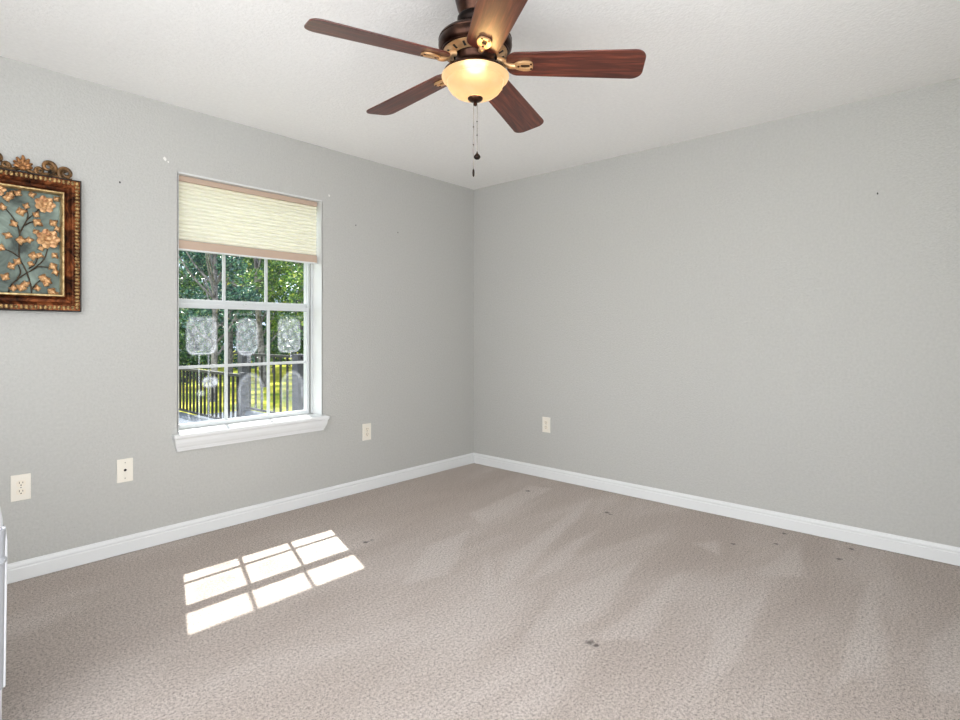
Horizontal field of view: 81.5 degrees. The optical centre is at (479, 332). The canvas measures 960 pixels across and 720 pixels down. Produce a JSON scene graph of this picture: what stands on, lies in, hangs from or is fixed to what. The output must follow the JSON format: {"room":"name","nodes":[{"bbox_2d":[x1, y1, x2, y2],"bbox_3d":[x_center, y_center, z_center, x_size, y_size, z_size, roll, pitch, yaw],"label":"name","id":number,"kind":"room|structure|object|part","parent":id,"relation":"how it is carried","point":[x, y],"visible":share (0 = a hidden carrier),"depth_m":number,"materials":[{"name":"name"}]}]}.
{"room":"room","nodes":[
{"label":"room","id":0,"kind":"room"},
{"bbox_2d":[0,56,473,563],"bbox_3d":[-1.515,0.199,3.506,0.221,2.940,4.570,0,0,42],"label":"wall","id":1,"kind":"structure","parent":0,"point":[88,390],"depth_m":3.10,"materials":[{"name":"grey paint"}]},
{"bbox_2d":[10,473,30,501],"bbox_3d":[-2.157,0.730,2.616,0.009,0.122,0.075,0,0,42],"label":"wall outlet","id":2,"kind":"object","parent":1,"relation":"attached to","point":[20,485],"visible":1,"depth_m":2.61,"materials":[{"name":"beige plastic"}]},
{"bbox_2d":[16,480,25,486],"bbox_3d":[-2.155,0.711,2.615,0.004,0.029,0.034,0,0,42],"label":"receptacle","id":3,"kind":"object","parent":2,"relation":"attached to","point":[19,483],"depth_m":2.61,"materials":[{"name":"beige plastic"}]},
{"bbox_2d":[16,488,25,494],"bbox_3d":[-2.155,0.750,2.615,0.004,0.029,0.034,0,0,42],"label":"receptacle","id":4,"kind":"object","parent":2,"relation":"attached to","point":[19,491],"depth_m":2.61,"materials":[{"name":"beige plastic"}]},
{"bbox_2d":[0,153,80,311],"bbox_3d":[-2.137,-0.464,2.605,0.056,0.729,0.449,0,0,42],"label":"framed picture","id":5,"kind":"object","parent":1,"relation":"attached to","point":[40,211],"visible":1,"depth_m":2.65,"materials":[{"name":"brown wood"}]},
{"bbox_2d":[0,186,5,195],"bbox_3d":[-2.200,-0.655,2.534,0.023,0.070,0.068,0,0,42],"label":"flower","id":6,"kind":"object","parent":5,"relation":"on","point":[2,188],"depth_m":2.55,"materials":[{"name":"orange metal"}]},
{"bbox_3d":[-2.170,-0.515,2.587,0.009,0.112,0.057,0,0,43],"label":"stem","id":7,"kind":"part","parent":5,"relation":"part of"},
{"bbox_3d":[-2.133,-0.301,2.630,0.011,0.248,0.152,0,0,42],"label":"stem","id":8,"kind":"part","parent":5,"relation":"part of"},
{"bbox_3d":[-2.128,-0.389,2.636,0.012,0.424,0.089,0,0,42],"label":"stem","id":9,"kind":"part","parent":5,"relation":"part of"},
{"bbox_3d":[-2.153,-0.424,2.619,0.004,0.505,0.305,0,0,42],"label":"metal panel","id":10,"kind":"part","parent":5,"relation":"part of","materials":[{"name":"teal metal"}]},
{"bbox_2d":[35,196,55,212],"bbox_3d":[-2.080,-0.612,2.665,0.027,0.082,0.080,0,0,42],"label":"flower","id":11,"kind":"object","parent":5,"relation":"on","point":[43,204],"depth_m":2.66,"materials":[{"name":"orange metal"}]},
{"bbox_2d":[36,229,59,248],"bbox_3d":[-2.071,-0.448,2.672,0.031,0.095,0.092,0,0,42],"label":"flower","id":12,"kind":"object","parent":5,"relation":"on","point":[45,238],"depth_m":2.67,"materials":[{"name":"orange metal"}]},
{"bbox_2d":[117,458,132,482],"bbox_3d":[-1.871,0.729,2.936,0.010,0.122,0.075,0,0,42],"label":"cable jack plate","id":13,"kind":"object","parent":1,"relation":"attached to","point":[124,466],"visible":1,"depth_m":2.93,"materials":[{"name":"beige plastic"}]},
{"bbox_2d":[7,453,473,583],"bbox_3d":[-1.501,1.121,3.347,0.014,0.089,4.350,0,0,42],"label":"baseboard","id":14,"kind":"structure","parent":1,"relation":"attached to","point":[53,562],"depth_m":3.23,"materials":[{"name":"white paint"}]},
{"bbox_2d":[177,171,321,432],"bbox_3d":[-1.466,-0.167,3.545,0.200,1.476,0.930,0,0,42],"label":"window","id":15,"kind":"structure","parent":1,"relation":"in","point":[307,307],"depth_m":3.70,"materials":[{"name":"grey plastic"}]},
{"bbox_3d":[-1.515,-0.511,3.589,0.030,0.728,0.874,0,0,42],"label":"sash","id":16,"kind":"part","parent":15,"relation":"part of","materials":[{"name":"clear plastic"}]},
{"bbox_3d":[-1.491,0.198,3.567,0.030,0.734,0.874,0,0,42],"label":"sash","id":17,"kind":"part","parent":15,"relation":"part of","materials":[{"name":"clear plastic"}]},
{"bbox_2d":[179,175,316,263],"bbox_3d":[-1.435,-0.682,3.512,0.042,0.423,0.898,0,0,42],"label":"cellular shade","id":18,"kind":"object","parent":15,"relation":"attached to","point":[210,212],"visible":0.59,"depth_m":3.46,"materials":[{"name":"beige fabric"}]},
{"bbox_3d":[-1.435,-0.879,3.512,0.042,0.030,0.898,0,0,42],"label":"head rail","id":19,"kind":"part","parent":18,"relation":"part of","materials":[{"name":"beige"}]},
{"bbox_3d":[-1.434,-0.501,3.511,0.036,0.051,0.898,0,0,42],"label":"rail","id":20,"kind":"part","parent":18,"relation":"part of","materials":[{"name":"beige fabric"}]},
{"bbox_2d":[171,414,329,451],"bbox_3d":[-1.451,0.622,3.527,0.248,0.103,0.988,0,0,42],"label":"window sill","id":21,"kind":"structure","parent":1,"relation":"attached to","point":[224,434],"depth_m":3.41,"materials":[{"name":"white paint"}]},
{"bbox_2d":[362,423,370,440],"bbox_3d":[-0.833,0.734,4.099,0.009,0.122,0.075,0,0,42],"label":"wall outlet","id":22,"kind":"object","parent":1,"relation":"attached to","point":[366,428],"visible":1,"depth_m":4.09,"materials":[{"name":"beige plastic"}]},
{"bbox_2d":[0,0,959,189],"bbox_3d":[-0.023,-1.361,2.174,4.220,0.180,4.570,0,0,42],"label":"ceiling","id":23,"kind":"structure","parent":0,"point":[711,67],"depth_m":2.66,"materials":[{"name":"white paint"}]},
{"bbox_2d":[304,0,645,176],"bbox_3d":[-0.046,-0.923,2.094,1.136,0.697,1.182,0,0,42],"label":"ceiling fan","id":24,"kind":"object","parent":23,"relation":"hanging from","point":[477,47],"visible":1,"depth_m":1.99,"materials":[{"name":"brown wood"}]},
{"bbox_3d":[-0.335,-0.987,1.889,0.494,0.006,0.147,-1,14,-29],"label":"blade","id":25,"kind":"part","parent":24,"relation":"part of","materials":[{"name":"brown wood"}]},
{"bbox_3d":[-0.282,-0.980,2.312,0.494,0.006,0.147,-3,10,43],"label":"blade","id":26,"kind":"part","parent":24,"relation":"part of","materials":[{"name":"brown wood"}]},
{"bbox_3d":[-0.024,-0.723,2.064,0.003,0.245,0.003,0,0,42],"label":"pull chain","id":27,"kind":"part","parent":24,"relation":"part of","materials":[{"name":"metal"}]},
{"bbox_3d":[-0.017,-0.909,2.064,0.249,0.087,0.249,0,0,42],"label":"lamp shade","id":28,"kind":"part","parent":24,"relation":"part of","materials":[{"name":"beige glass"}]},
{"bbox_3d":[-0.011,-0.654,2.064,0.025,0.030,0.025,0,0,42],"label":"chain knob","id":29,"kind":"part","parent":24,"relation":"part of","materials":[{"name":"brown metal"}]},
{"bbox_3d":[0.051,-0.981,1.707,0.147,0.006,0.494,15,-1,-11],"label":"blade","id":30,"kind":"part","parent":24,"relation":"part of","materials":[{"name":"brown wood"}]},
{"bbox_3d":[0.136,-0.971,2.392,0.147,0.006,0.494,-13,-9,24],"label":"blade","id":31,"kind":"part","parent":24,"relation":"part of","materials":[{"name":"brown wood"}]},
{"bbox_3d":[0.342,-0.971,2.018,0.494,0.006,0.147,4,-13,7],"label":"blade","id":32,"kind":"part","parent":24,"relation":"part of","materials":[{"name":"brown wood"}]},
{"bbox_2d":[2,463,959,719],"bbox_3d":[-0.015,1.229,2.033,4.020,0.120,4.370,0,0,42],"label":"floor","id":33,"kind":"structure","parent":0,"point":[473,591],"depth_m":2.28,"materials":[{"name":"beige carpet"}]},
{"bbox_2d":[0,508,7,719],"bbox_3d":[-1.538,0.800,1.469,0.356,0.738,0.407,0,0,42],"label":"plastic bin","id":34,"kind":"object","parent":33,"relation":"on","point":[3,535],"visible":1,"depth_m":1.51,"materials":[{"name":"white plastic"}]},
{"bbox_3d":[-1.538,0.483,1.469,0.340,0.104,0.390,0,0,42],"label":"lid","id":35,"kind":"part","parent":34,"relation":"part of","materials":[{"name":"white plastic"}]},
{"bbox_3d":[-1.295,0.746,1.515,0.012,0.436,0.015,0,0,42],"label":"corner post","id":36,"kind":"part","parent":34,"relation":"part of","materials":[{"name":"white plastic"}]},
{"bbox_2d":[474,78,959,546],"bbox_3d":[1.508,0.199,3.723,4.000,2.940,0.221,0,0,42],"label":"wall","id":37,"kind":"structure","parent":0,"point":[766,315],"depth_m":3.44,"materials":[{"name":"grey paint"}]},
{"bbox_2d":[542,417,549,432],"bbox_3d":[0.529,0.740,4.444,0.075,0.122,0.009,0,0,42],"label":"wall outlet","id":38,"kind":"object","parent":37,"relation":"attached to","point":[545,420],"visible":1,"depth_m":4.44,"materials":[{"name":"beige plastic"}]},
{"bbox_2d":[474,453,959,565],"bbox_3d":[1.430,1.121,3.635,4.000,0.089,0.014,0,0,42],"label":"baseboard","id":39,"kind":"structure","parent":37,"relation":"attached to","point":[923,549],"depth_m":3.42,"materials":[{"name":"white paint"}]},
{"label":"outside","id":40,"kind":"structure","parent":0,"visible":0},
{"bbox_2d":[180,351,297,414],"bbox_3d":[-13.616,1.619,23.793,44.700,0.001,70.000,0,0,42],"label":"lawn","id":41,"kind":"structure","parent":40,"point":[220,369],"depth_m":15.17,"materials":[{"name":"green plant"}]},
{"bbox_2d":[179,266,203,365],"bbox_3d":[-13.768,-2.884,23.764,4.221,9.226,4.043,0,0,-22],"label":"tree","id":42,"kind":"object","parent":41,"relation":"on","point":[183,354],"visible":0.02,"depth_m":23.95,"materials":[{"name":"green plant"}]},
{"bbox_2d":[179,250,211,350],"bbox_3d":[-9.827,-1.901,17.116,2.889,7.144,3.093,0,0,-17],"label":"tree","id":43,"kind":"object","parent":41,"relation":"on","point":[186,330],"visible":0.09,"depth_m":17.25,"materials":[{"name":"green plant"}]},
{"bbox_2d":[179,327,223,385],"bbox_3d":[-8.406,0.756,16.332,1.648,1.846,1.025,0,0,-26],"label":"bush","id":44,"kind":"object","parent":41,"relation":"on","point":[194,359],"visible":0.43,"depth_m":16.27,"materials":[{"name":"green plant"}]},
{"bbox_2d":[179,254,247,361],"bbox_3d":[-15.794,-3.862,30.830,6.117,11.226,6.465,0,0,42],"label":"tree","id":45,"kind":"object","parent":41,"relation":"on","point":[194,331],"visible":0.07,"depth_m":29.58,"materials":[{"name":"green plant"}]},
{"bbox_2d":[179,250,260,401],"bbox_3d":[-6.285,-1.519,12.948,2.875,6.381,2.610,0,0,42],"label":"tree","id":46,"kind":"object","parent":41,"relation":"on","point":[212,263],"visible":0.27,"depth_m":13.03,"materials":[{"name":"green plant"}]},
{"bbox_2d":[179,411,265,423],"bbox_3d":[-3.970,1.439,5.486,6.080,0.360,5.550,0,0,42],"label":"patio","id":47,"kind":"structure","parent":41,"relation":"on","point":[183,417],"depth_m":8.30,"materials":[{"name":"grey concrete"}]},
{"bbox_2d":[179,369,244,419],"bbox_3d":[-3.982,0.894,8.051,2.415,0.730,0.070,0,0,42],"label":"metal railing","id":48,"kind":"object","parent":47,"relation":"on","point":[240,378],"visible":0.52,"depth_m":7.88,"materials":[{"name":"black metal"}]},
{"bbox_3d":[-3.980,1.202,8.049,2.350,0.030,0.032,0,0,42],"label":"rail","id":49,"kind":"part","parent":48,"relation":"part of","materials":[{"name":"black metal"}]},
{"bbox_3d":[-3.980,0.569,8.049,2.350,0.035,0.044,0,0,42],"label":"rail","id":50,"kind":"part","parent":48,"relation":"part of","materials":[{"name":"black metal"}]},
{"bbox_3d":[-3.104,0.894,7.266,0.060,0.730,0.060,0,0,42],"label":"post","id":51,"kind":"part","parent":48,"relation":"part of","materials":[{"name":"grey metal"}]},
{"bbox_2d":[238,351,303,413],"bbox_3d":[-2.208,0.784,7.519,4.350,0.950,0.150,0,0,42],"label":"metal railing","id":52,"kind":"object","parent":47,"relation":"on","point":[243,356],"visible":0.36,"depth_m":8.15,"materials":[{"name":"black metal"}]},
{"bbox_3d":[-3.774,0.784,8.918,0.150,0.950,0.150,0,0,42],"label":"post","id":53,"kind":"part","parent":52,"relation":"part of","materials":[{"name":"grey metal"}]},
{"bbox_3d":[-2.208,1.202,7.519,4.200,0.030,0.032,0,0,42],"label":"rail","id":54,"kind":"part","parent":52,"relation":"part of","materials":[{"name":"metal"}]},
{"bbox_3d":[-2.208,0.352,7.519,4.200,0.035,0.044,0,0,42],"label":"rail","id":55,"kind":"part","parent":52,"relation":"part of","materials":[{"name":"black metal"}]},
{"bbox_3d":[-2.529,0.784,7.805,0.150,0.950,0.150,0,0,42],"label":"post","id":56,"kind":"part","parent":52,"relation":"part of","materials":[{"name":"grey metal"}]},
{"bbox_2d":[179,256,266,376],"bbox_3d":[-9.121,-2.232,20.326,2.987,7.808,3.227,0,0,42],"label":"tree","id":57,"kind":"object","parent":41,"relation":"on","point":[230,338],"visible":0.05,"depth_m":20.19,"materials":[{"name":"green plant"}]},
{"bbox_2d":[195,257,277,368],"bbox_3d":[-11.132,-2.699,24.913,3.755,8.854,5.161,0,0,-10],"label":"tree","id":58,"kind":"object","parent":41,"relation":"on","point":[237,342],"visible":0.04,"depth_m":24.77,"materials":[{"name":"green plant"}]},
{"bbox_2d":[219,271,290,353],"bbox_3d":[-15.959,-4.036,39.013,6.151,11.583,8.294,0,0,-18],"label":"tree","id":59,"kind":"object","parent":41,"relation":"on","point":[264,319],"visible":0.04,"depth_m":36.56,"materials":[{"name":"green plant"}]},
{"bbox_2d":[207,255,303,386],"bbox_3d":[-6.585,-1.835,16.351,2.826,7.022,2.839,0,0,42],"label":"tree","id":60,"kind":"object","parent":41,"relation":"on","point":[273,286],"visible":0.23,"depth_m":16.29,"materials":[{"name":"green plant"}]},
{"bbox_2d":[265,317,288,372],"bbox_3d":[-8.136,0.516,22.138,0.899,2.312,1.038,0,0,9],"label":"bush","id":61,"kind":"object","parent":41,"relation":"on","point":[271,326],"visible":0.23,"depth_m":22.05,"materials":[{"name":"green plant"}]},
{"bbox_2d":[251,263,303,361],"bbox_3d":[-10.035,-3.972,31.288,6.630,11.433,5.980,0,0,42],"label":"tree","id":62,"kind":"object","parent":41,"relation":"on","point":[276,359],"visible":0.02,"depth_m":29.61,"materials":[{"name":"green plant"}]},
{"bbox_2d":[261,261,303,367],"bbox_3d":[-6.086,-1.877,19.486,3.332,7.094,2.842,0,0,-12],"label":"tree","id":63,"kind":"object","parent":41,"relation":"on","point":[295,345],"visible":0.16,"depth_m":19.13,"materials":[{"name":"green plant"}]},
{"bbox_2d":[273,260,303,335],"bbox_3d":[-6.898,-2.787,24.281,4.147,9.029,4.869,0,0,42],"label":"tree","id":64,"kind":"object","parent":41,"relation":"on","point":[289,292],"visible":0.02,"depth_m":22.26,"materials":[{"name":"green plant"}]},
{"bbox_2d":[278,263,303,325],"bbox_3d":[-3.682,-1.631,14.219,2.536,6.608,2.918,0,0,-4],"label":"tree","id":65,"kind":"object","parent":41,"relation":"on","point":[299,283],"visible":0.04,"depth_m":13.61,"materials":[{"name":"green plant"}]}
]}

